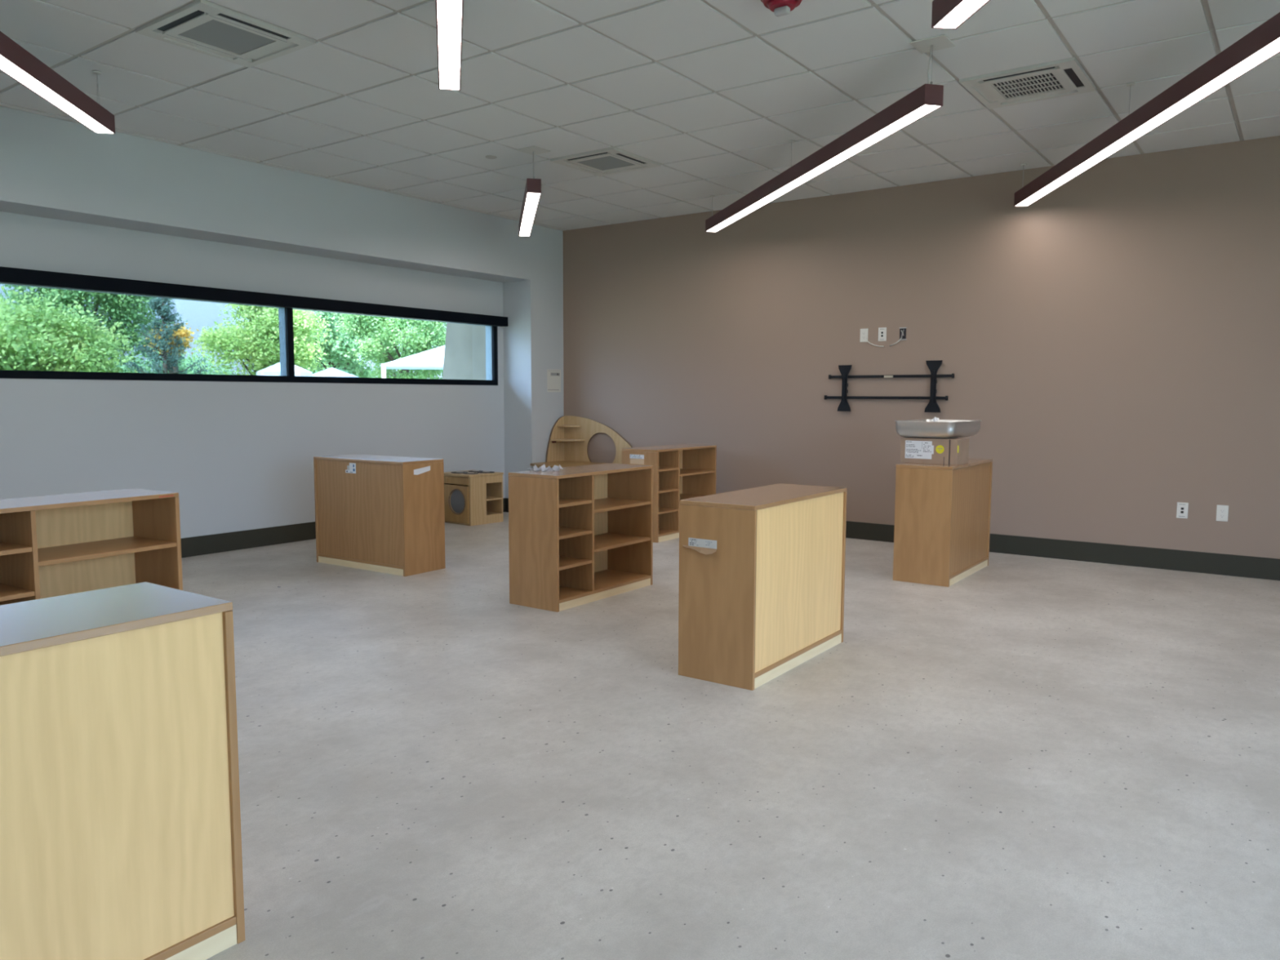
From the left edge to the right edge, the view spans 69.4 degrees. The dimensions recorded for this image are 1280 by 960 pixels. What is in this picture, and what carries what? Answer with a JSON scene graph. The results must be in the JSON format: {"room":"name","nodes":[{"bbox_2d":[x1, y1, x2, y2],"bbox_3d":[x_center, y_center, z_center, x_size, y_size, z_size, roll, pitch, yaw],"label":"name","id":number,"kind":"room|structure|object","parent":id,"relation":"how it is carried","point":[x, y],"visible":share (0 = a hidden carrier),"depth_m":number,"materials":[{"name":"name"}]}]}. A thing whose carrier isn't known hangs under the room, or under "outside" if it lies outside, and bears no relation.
{"room":"children's room","nodes":[
{"label":"children's room","id":0,"kind":"room"},
{"bbox_2d":[123,297,208,373],"bbox_3d":[-8.416,-1.712,16.415,1.672,3.201,1.574,-2,6,-24],"label":"conifer","id":1,"kind":"object","parent":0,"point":[162,309],"visible":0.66,"depth_m":16.24,"materials":[{"name":"green plant"}]},
{"bbox_2d":[0,106,563,538],"bbox_3d":[-4.396,-0.800,5.701,0.525,3.071,11.400,4,6,36],"label":"wall","id":2,"kind":"structure","parent":0,"point":[76,199],"depth_m":7.43,"materials":[{"name":"grey paint"}]},
{"bbox_2d":[0,283,497,385],"bbox_3d":[-3.502,-1.120,7.246,0.124,0.688,6.588,4,6,36],"label":"window","id":3,"kind":"structure","parent":2,"relation":"in","point":[286,332],"depth_m":7.86,"materials":[{"name":"black"}]},
{"bbox_2d":[0,266,507,327],"bbox_3d":[-3.411,-1.442,7.169,0.085,0.108,6.717,4,6,36],"label":"roller shade","id":4,"kind":"object","parent":3,"relation":"attached to","point":[7,275],"visible":1,"depth_m":7.28,"materials":[{"name":"black fabric"}]},
{"bbox_2d":[180,497,505,557],"bbox_3d":[-4.664,0.665,5.698,0.011,0.152,10.869,4,6,36],"label":"baseboard","id":5,"kind":"structure","parent":2,"relation":"attached to","point":[242,540],"depth_m":7.64,"materials":[{"name":"grey rubber"}]},
{"bbox_2d":[505,497,508,511],"bbox_3d":[-1.311,0.283,9.969,0.411,0.152,0.011,4,6,36],"label":"baseboard","id":6,"kind":"object","parent":2,"relation":"attached to","point":[506,499],"visible":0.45,"depth_m":10.06,"materials":[{"name":"grey rubber"}]},
{"bbox_2d":[546,368,560,391],"bbox_3d":[-0.932,-1.077,10.029,0.002,0.244,0.224,4,6,36],"label":"notice","id":7,"kind":"object","parent":2,"relation":"attached to","point":[553,376],"visible":1,"depth_m":10.02,"materials":[{"name":"white paper"}]},
{"bbox_2d":[442,322,485,380],"bbox_3d":[-1.790,-1.340,10.694,1.125,3.550,0.710,4,6,36],"label":"pier","id":8,"kind":"structure","parent":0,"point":[464,353],"depth_m":10.37,"materials":[{"name":"grey paint"}]},
{"bbox_2d":[0,0,1279,231],"bbox_3d":[-0.382,-2.120,2.664,10.425,0.200,12.000,4,6,36],"label":"ceiling","id":9,"kind":"structure","parent":0,"point":[665,28],"depth_m":5.36,"materials":[{"name":"white tile"}]},
{"bbox_2d":[0,31,115,133],"bbox_3d":[-2.712,-1.934,3.349,0.103,0.309,3.736,-1,5,-9],"label":"pendant lamp","id":10,"kind":"object","parent":9,"relation":"hanging from","point":[15,61],"visible":1,"depth_m":4.51,"materials":[{"name":"red metal"}]},
{"bbox_2d":[135,0,315,67],"bbox_3d":[-2.046,-2.216,4.575,0.598,0.057,0.598,4,6,36],"label":"air conditioner","id":11,"kind":"object","parent":9,"relation":"attached to","point":[205,27],"depth_m":4.54,"materials":[{"name":"grey plastic"}]},
{"bbox_2d":[177,19,274,53],"bbox_3d":[-2.046,-2.195,4.577,0.322,0.007,0.322,4,6,36],"label":"ceiling vent","id":12,"kind":"object","parent":11,"relation":"in","point":[217,34],"depth_m":4.57,"materials":[{"name":"grey"}]},
{"bbox_2d":[435,0,463,90],"bbox_3d":[-0.727,-1.943,3.516,0.103,0.309,1.859,-1,5,-12],"label":"pendant lamp","id":13,"kind":"object","parent":9,"relation":"hanging from","point":[449,13],"visible":1,"depth_m":3.84,"materials":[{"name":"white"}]},
{"bbox_2d":[485,155,497,159],"bbox_3d":[-1.111,-2.408,6.893,0.084,0.006,0.084,4,6,36],"label":"sprinkler cover","id":14,"kind":"object","parent":9,"relation":"attached to","point":[489,157],"visible":1,"depth_m":6.88,"materials":[{"name":"grey plastic"}]},
{"bbox_2d":[516,145,551,235],"bbox_3d":[-0.909,-2.314,7.547,0.248,0.309,1.953,-1,5,-9],"label":"pendant lamp","id":15,"kind":"object","parent":9,"relation":"hanging from","point":[532,193],"visible":1,"depth_m":6.96,"materials":[{"name":"red"}]},
{"bbox_2d":[519,192,539,235],"bbox_3d":[-0.917,-2.175,7.606,0.089,0.019,1.847,-1,5,-9],"label":"diffuser","id":16,"kind":"object","parent":15,"relation":"attached to","point":[531,200],"depth_m":7.46,"materials":[{"name":"white plastic"}]},
{"bbox_2d":[550,146,660,176],"bbox_3d":[-0.258,-2.436,7.034,0.598,0.057,0.598,4,6,36],"label":"air conditioner","id":17,"kind":"object","parent":9,"relation":"attached to","point":[611,160],"depth_m":7.00,"materials":[{"name":"grey plastic"}]},
{"bbox_2d":[577,155,635,170],"bbox_3d":[-0.258,-2.415,7.036,0.322,0.007,0.322,4,6,36],"label":"ceiling vent","id":18,"kind":"object","parent":17,"relation":"in","point":[603,162],"depth_m":7.05,"materials":[{"name":"grey metal"}]},
{"bbox_2d":[0,0,1279,231],"bbox_3d":[-0.627,-2.012,2.387,10.387,0.030,12.150,4,6,36],"label":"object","id":19,"kind":"structure","parent":9,"relation":"attached to","point":[1205,3],"depth_m":5.14,"materials":[{"name":"silver metal"}]},
{"bbox_2d":[760,0,802,17],"bbox_3d":[0.626,-2.095,4.060,0.196,0.098,0.196,4,6,36],"label":"fire alarm strobe","id":20,"kind":"object","parent":9,"relation":"attached to","point":[780,7],"visible":1,"depth_m":4.04,"materials":[{"name":"red plastic"}]},
{"bbox_2d":[705,34,955,231],"bbox_3d":[1.067,-2.202,6.397,0.248,0.309,3.830,-1,5,-13],"label":"pendant lamp","id":21,"kind":"object","parent":9,"relation":"hanging from","point":[927,98],"visible":1,"depth_m":5.49,"materials":[{"name":"red metal"}]},
{"bbox_2d":[706,105,939,231],"bbox_3d":[1.056,-2.062,6.456,0.089,0.019,3.724,-1,5,-13],"label":"diffuser","id":22,"kind":"object","parent":21,"relation":"attached to","point":[909,114],"depth_m":5.79,"materials":[{"name":"white plastic"}]},
{"bbox_2d":[931,0,990,29],"bbox_3d":[1.324,-1.865,2.746,0.104,0.309,1.859,0,5,-7],"label":"pendant lamp","id":23,"kind":"object","parent":9,"relation":"hanging from","point":[946,14],"visible":1,"depth_m":3.56,"materials":[{"name":"red"}]},
{"bbox_2d":[959,57,1096,109],"bbox_3d":[2.211,-2.265,5.255,0.598,0.056,0.598,4,6,36],"label":"air conditioner","id":24,"kind":"object","parent":9,"relation":"attached to","point":[1064,77],"depth_m":5.22,"materials":[{"name":"grey plastic"}]},
{"bbox_2d":[991,72,1065,98],"bbox_3d":[2.211,-2.246,5.256,0.330,0.011,0.330,4,6,36],"label":"ceiling vent","id":25,"kind":"object","parent":24,"relation":"in","point":[1046,82],"depth_m":5.27,"materials":[{"name":"grey plastic"}]},
{"bbox_2d":[1013,12,1279,206],"bbox_3d":[2.775,-2.090,5.244,0.103,0.309,3.736,1,5,5],"label":"pendant lamp","id":26,"kind":"object","parent":9,"relation":"hanging from","point":[1262,43],"visible":1,"depth_m":4.74,"materials":[{"name":"red metal"}]},
{"bbox_2d":[181,511,1279,959],"bbox_3d":[-0.392,1.068,2.957,10.425,0.120,12.000,4,6,36],"label":"floor","id":27,"kind":"structure","parent":0,"point":[1022,757],"depth_m":3.11,"materials":[{"name":"concrete"}]},
{"bbox_2d":[0,488,182,604],"bbox_3d":[-2.617,0.489,4.114,0.386,0.806,0.985,3,6,32],"label":"shelf unit","id":28,"kind":"object","parent":27,"relation":"on","point":[53,545],"visible":0.53,"depth_m":4.33,"materials":[{"name":"brown wood"}]},
{"bbox_2d":[0,582,244,959],"bbox_3d":[-1.365,0.702,1.839,0.385,0.807,0.985,4,6,35],"label":"shelf unit","id":29,"kind":"object","parent":27,"relation":"on","point":[121,834],"visible":1,"depth_m":1.93,"materials":[{"name":"brown wood"}]},
{"bbox_2d":[313,453,445,576],"bbox_3d":[-1.948,0.236,6.886,0.986,0.806,0.385,4,6,34],"label":"shelf unit","id":30,"kind":"object","parent":27,"relation":"on","point":[379,513],"visible":1,"depth_m":6.68,"materials":[{"name":"brown wood"}]},
{"bbox_2d":[444,470,503,525],"bbox_3d":[-1.694,0.169,9.274,0.473,0.505,0.450,5,7,40],"label":"washing machine","id":31,"kind":"object","parent":27,"relation":"on","point":[471,497],"visible":0.94,"depth_m":9.11,"materials":[{"name":"brown wood"}]},
{"bbox_2d":[444,470,503,477],"bbox_3d":[-1.691,-0.064,9.256,0.473,0.022,0.442,5,7,40],"label":"countertop","id":32,"kind":"structure","parent":31,"relation":"on","point":[448,473],"depth_m":9.10,"materials":[{"name":"brown wood"}]},
{"bbox_2d":[486,496,502,500],"bbox_3d":[-1.613,0.180,9.348,0.414,0.014,0.201,5,7,40],"label":"shelf","id":33,"kind":"object","parent":31,"relation":"attached to","point":[488,498],"depth_m":9.29,"materials":[{"name":"brown wood"}]},
{"bbox_2d":[508,462,653,612],"bbox_3d":[-0.356,0.331,5.916,0.385,0.806,0.985,4,6,35],"label":"shelf unit","id":34,"kind":"object","parent":27,"relation":"on","point":[578,535],"visible":1,"depth_m":5.73,"materials":[{"name":"brown wood"}]},
{"bbox_2d":[524,463,547,471],"bbox_3d":[-0.635,-0.079,5.715,0.142,0.044,0.078,4,6,36],"label":"plastic wrapper","id":35,"kind":"object","parent":34,"relation":"on","point":[543,467],"visible":1,"depth_m":5.70,"materials":[{"name":"white"}]},
{"bbox_2d":[545,464,563,471],"bbox_3d":[-0.539,-0.075,5.699,0.133,0.041,0.067,4,6,36],"label":"plastic wrapper","id":36,"kind":"object","parent":34,"relation":"on","point":[555,468],"visible":0.96,"depth_m":5.68,"materials":[{"name":"white"}]},
{"bbox_2d":[529,415,631,468],"bbox_3d":[-0.609,-0.130,9.605,1.094,1.047,0.728,4,6,36],"label":"shelf unit","id":37,"kind":"object","parent":27,"relation":"on","point":[570,437],"visible":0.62,"depth_m":10.01,"materials":[{"name":"brown wood"}]},
{"bbox_2d":[550,438,584,441],"bbox_3d":[-0.783,-0.431,9.992,0.291,0.016,0.232,4,6,36],"label":"corner shelf","id":38,"kind":"object","parent":37,"relation":"attached to","point":[551,439],"depth_m":9.97,"materials":[{"name":"brown wood"}]},
{"bbox_2d":[556,425,581,426],"bbox_3d":[-0.772,-0.586,10.040,0.236,0.016,0.120,4,6,36],"label":"corner shelf","id":39,"kind":"object","parent":37,"relation":"attached to","point":[557,425],"depth_m":10.00,"materials":[{"name":"brown wood"}]},
{"bbox_2d":[622,444,716,542],"bbox_3d":[0.280,0.097,8.481,0.385,0.806,0.987,4,6,35],"label":"shelf unit","id":40,"kind":"object","parent":27,"relation":"on","point":[680,471],"visible":0.59,"depth_m":8.31,"materials":[{"name":"brown wood"}]},
{"bbox_2d":[678,483,846,690],"bbox_3d":[0.609,0.467,4.470,0.385,0.806,1.014,4,6,35],"label":"shelf unit","id":41,"kind":"object","parent":27,"relation":"on","point":[762,569],"visible":1,"depth_m":4.15,"materials":[{"name":"brown wood"}]},
{"bbox_2d":[893,457,992,586],"bbox_3d":[2.198,0.270,6.666,0.385,0.806,0.985,4,6,35],"label":"shelf unit","id":42,"kind":"object","parent":27,"relation":"on","point":[943,512],"visible":0.89,"depth_m":6.31,"materials":[{"name":"brown wood"}]},
{"bbox_2d":[900,437,968,465],"bbox_3d":[2.070,-0.207,6.493,0.401,0.176,0.242,4,7,38],"label":"cardboard box","id":43,"kind":"object","parent":42,"relation":"on","point":[951,451],"visible":0.98,"depth_m":6.39,"materials":[{"name":"brown cardboard"}]},
{"bbox_2d":[894,417,981,438],"bbox_3d":[2.139,-0.378,6.621,0.440,0.140,0.640,4,7,37],"label":"sink","id":44,"kind":"object","parent":43,"relation":"on","point":[935,428],"visible":1,"depth_m":6.40,"materials":[{"name":"silver metal"}]},
{"bbox_2d":[563,135,1279,559],"bbox_3d":[3.030,-0.942,7.510,10.425,3.071,0.250,4,6,36],"label":"wall","id":45,"kind":"structure","parent":0,"point":[1112,337],"depth_m":7.47,"materials":[{"name":"beige paint"}]},
{"bbox_2d":[859,328,868,342],"bbox_3d":[1.963,-1.268,8.096,0.072,0.116,0.009,4,6,36],"label":"wall socket","id":46,"kind":"object","parent":45,"relation":"attached to","point":[864,332],"visible":1,"depth_m":8.09,"materials":[{"name":"white plastic"}]},
{"bbox_2d":[862,331,866,339],"bbox_3d":[1.961,-1.268,8.094,0.034,0.068,0.002,4,6,36],"label":"receptacle","id":47,"kind":"object","parent":46,"relation":"attached to","point":[864,333],"depth_m":8.09,"materials":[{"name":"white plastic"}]},
{"bbox_2d":[878,327,886,341],"bbox_3d":[2.097,-1.262,7.999,0.072,0.116,0.008,4,6,36],"label":"wall socket","id":48,"kind":"object","parent":45,"relation":"attached to","point":[882,331],"visible":1,"depth_m":8.00,"materials":[{"name":"white plastic"}]},
{"bbox_2d":[824,360,954,412],"bbox_3d":[2.130,-0.807,7.989,1.149,0.433,0.052,4,6,36],"label":"wall bracket","id":49,"kind":"object","parent":45,"relation":"attached to","point":[933,366],"visible":1,"depth_m":7.94,"materials":[{"name":"black metal"}]},
{"bbox_2d":[899,327,906,340],"bbox_3d":[2.244,-1.249,7.890,0.065,0.108,0.014,4,6,36],"label":"outlet box","id":50,"kind":"object","parent":45,"relation":"attached to","point":[902,330],"visible":1,"depth_m":7.89,"materials":[{"name":"black"}]},
{"bbox_2d":[845,520,1279,580],"bbox_3d":[3.039,0.527,7.473,9.600,0.152,0.011,4,6,36],"label":"baseboard","id":51,"kind":"structure","parent":45,"relation":"attached to","point":[1266,568],"depth_m":7.03,"materials":[{"name":"grey rubber"}]},
{"bbox_2d":[1176,502,1188,518],"bbox_3d":[3.973,0.223,6.769,0.072,0.116,0.008,4,6,36],"label":"wall socket","id":52,"kind":"object","parent":45,"relation":"attached to","point":[1182,508],"visible":1,"depth_m":6.77,"materials":[{"name":"white plastic"}]},
{"bbox_2d":[1216,504,1228,521],"bbox_3d":[4.174,0.239,6.623,0.072,0.116,0.009,4,6,36],"label":"wall socket","id":53,"kind":"object","parent":45,"relation":"attached to","point":[1222,511],"visible":1,"depth_m":6.62,"materials":[{"name":"white plastic"}]},
{"bbox_2d":[1219,508,1225,518],"bbox_3d":[4.173,0.239,6.621,0.034,0.068,0.002,4,6,36],"label":"receptacle","id":54,"kind":"object","parent":53,"relation":"attached to","point":[1222,511],"depth_m":6.62,"materials":[{"name":"white plastic"}]},
{"label":"outside","id":55,"kind":"structure","parent":0,"visible":0},
{"bbox_3d":[-0.846,0.581,10.310,120.000,0.200,120.000,4,6,36],"label":"floor","id":56,"kind":"structure","parent":55,"visible":0},
{"bbox_2d":[0,285,146,373],"bbox_3d":[-11.668,-2.026,17.887,3.762,3.546,3.433,-4,7,-41],"label":"leafy tree","id":57,"kind":"object","parent":56,"relation":"on","point":[22,348],"visible":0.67,"depth_m":17.56,"materials":[{"name":"green plant"}]},
{"bbox_2d":[0,284,185,372],"bbox_3d":[-13.252,-3.410,22.064,4.551,5.521,4.235,1,5,4],"label":"leafy tree","id":58,"kind":"object","parent":56,"relation":"on","point":[116,305],"visible":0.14,"depth_m":21.38,"materials":[{"name":"green plant"}]},
{"bbox_2d":[143,322,199,373],"bbox_3d":[-10.053,-1.935,19.927,0.885,2.999,1.112,4,6,36],"label":"leafy tree","id":59,"kind":"object","parent":56,"relation":"on","point":[182,333],"visible":0.28,"depth_m":19.83,"materials":[{"name":"orange plant"}]},
{"bbox_2d":[108,342,239,374],"bbox_3d":[-15.474,-3.090,30.677,4.123,3.299,5.132,0,5,-3],"label":"leafy tree","id":60,"kind":"object","parent":56,"relation":"on","point":[183,366],"visible":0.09,"depth_m":30.38,"materials":[{"name":"green plant"}]},
{"bbox_2d":[188,303,349,375],"bbox_3d":[-10.437,-3.522,25.796,3.948,5.080,4.056,4,6,32],"label":"leafy tree","id":61,"kind":"object","parent":56,"relation":"on","point":[262,329],"visible":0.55,"depth_m":25.00,"materials":[{"name":"green plant"}]},
{"bbox_2d":[256,362,312,376],"bbox_3d":[-7.968,-1.595,20.773,1.109,2.170,1.109,-3,6,-31],"label":"patio umbrella","id":62,"kind":"object","parent":56,"relation":"on","point":[274,370],"visible":0.23,"depth_m":20.33,"materials":[{"name":"white fabric"}]},
{"bbox_2d":[312,367,358,377],"bbox_3d":[-7.236,-1.625,21.787,1.109,2.050,1.109,-3,6,-31],"label":"patio umbrella","id":63,"kind":"object","parent":56,"relation":"on","point":[330,372],"visible":0.33,"depth_m":21.40,"materials":[{"name":"white fabric"}]},
{"bbox_2d":[309,351,372,373],"bbox_3d":[-14.148,-5.504,39.731,4.849,6.449,4.590,-4,6,-35],"label":"leafy tree","id":64,"kind":"object","parent":56,"relation":"on","point":[321,368],"visible":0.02,"depth_m":38.88,"materials":[{"name":"green plant"}]},
{"bbox_2d":[297,310,395,377],"bbox_3d":[-11.549,-4.963,35.292,5.295,6.203,4.918,5,7,45],"label":"leafy tree","id":65,"kind":"object","parent":56,"relation":"on","point":[338,357],"visible":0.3,"depth_m":34.00,"materials":[{"name":"green plant"}]},
{"bbox_2d":[331,312,446,379],"bbox_3d":[-7.621,-3.960,30.441,4.733,5.120,4.677,4,6,36],"label":"leafy tree","id":66,"kind":"object","parent":56,"relation":"on","point":[426,335],"visible":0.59,"depth_m":29.31,"materials":[{"name":"green plant"}]},
{"bbox_2d":[381,345,444,377],"bbox_3d":[-4.672,-2.363,25.100,4.510,2.930,3.310,-1,5,-16],"label":"shade canopy","id":67,"kind":"object","parent":56,"relation":"on","point":[431,359],"visible":0.21,"depth_m":23.48,"materials":[{"name":"white fabric"}]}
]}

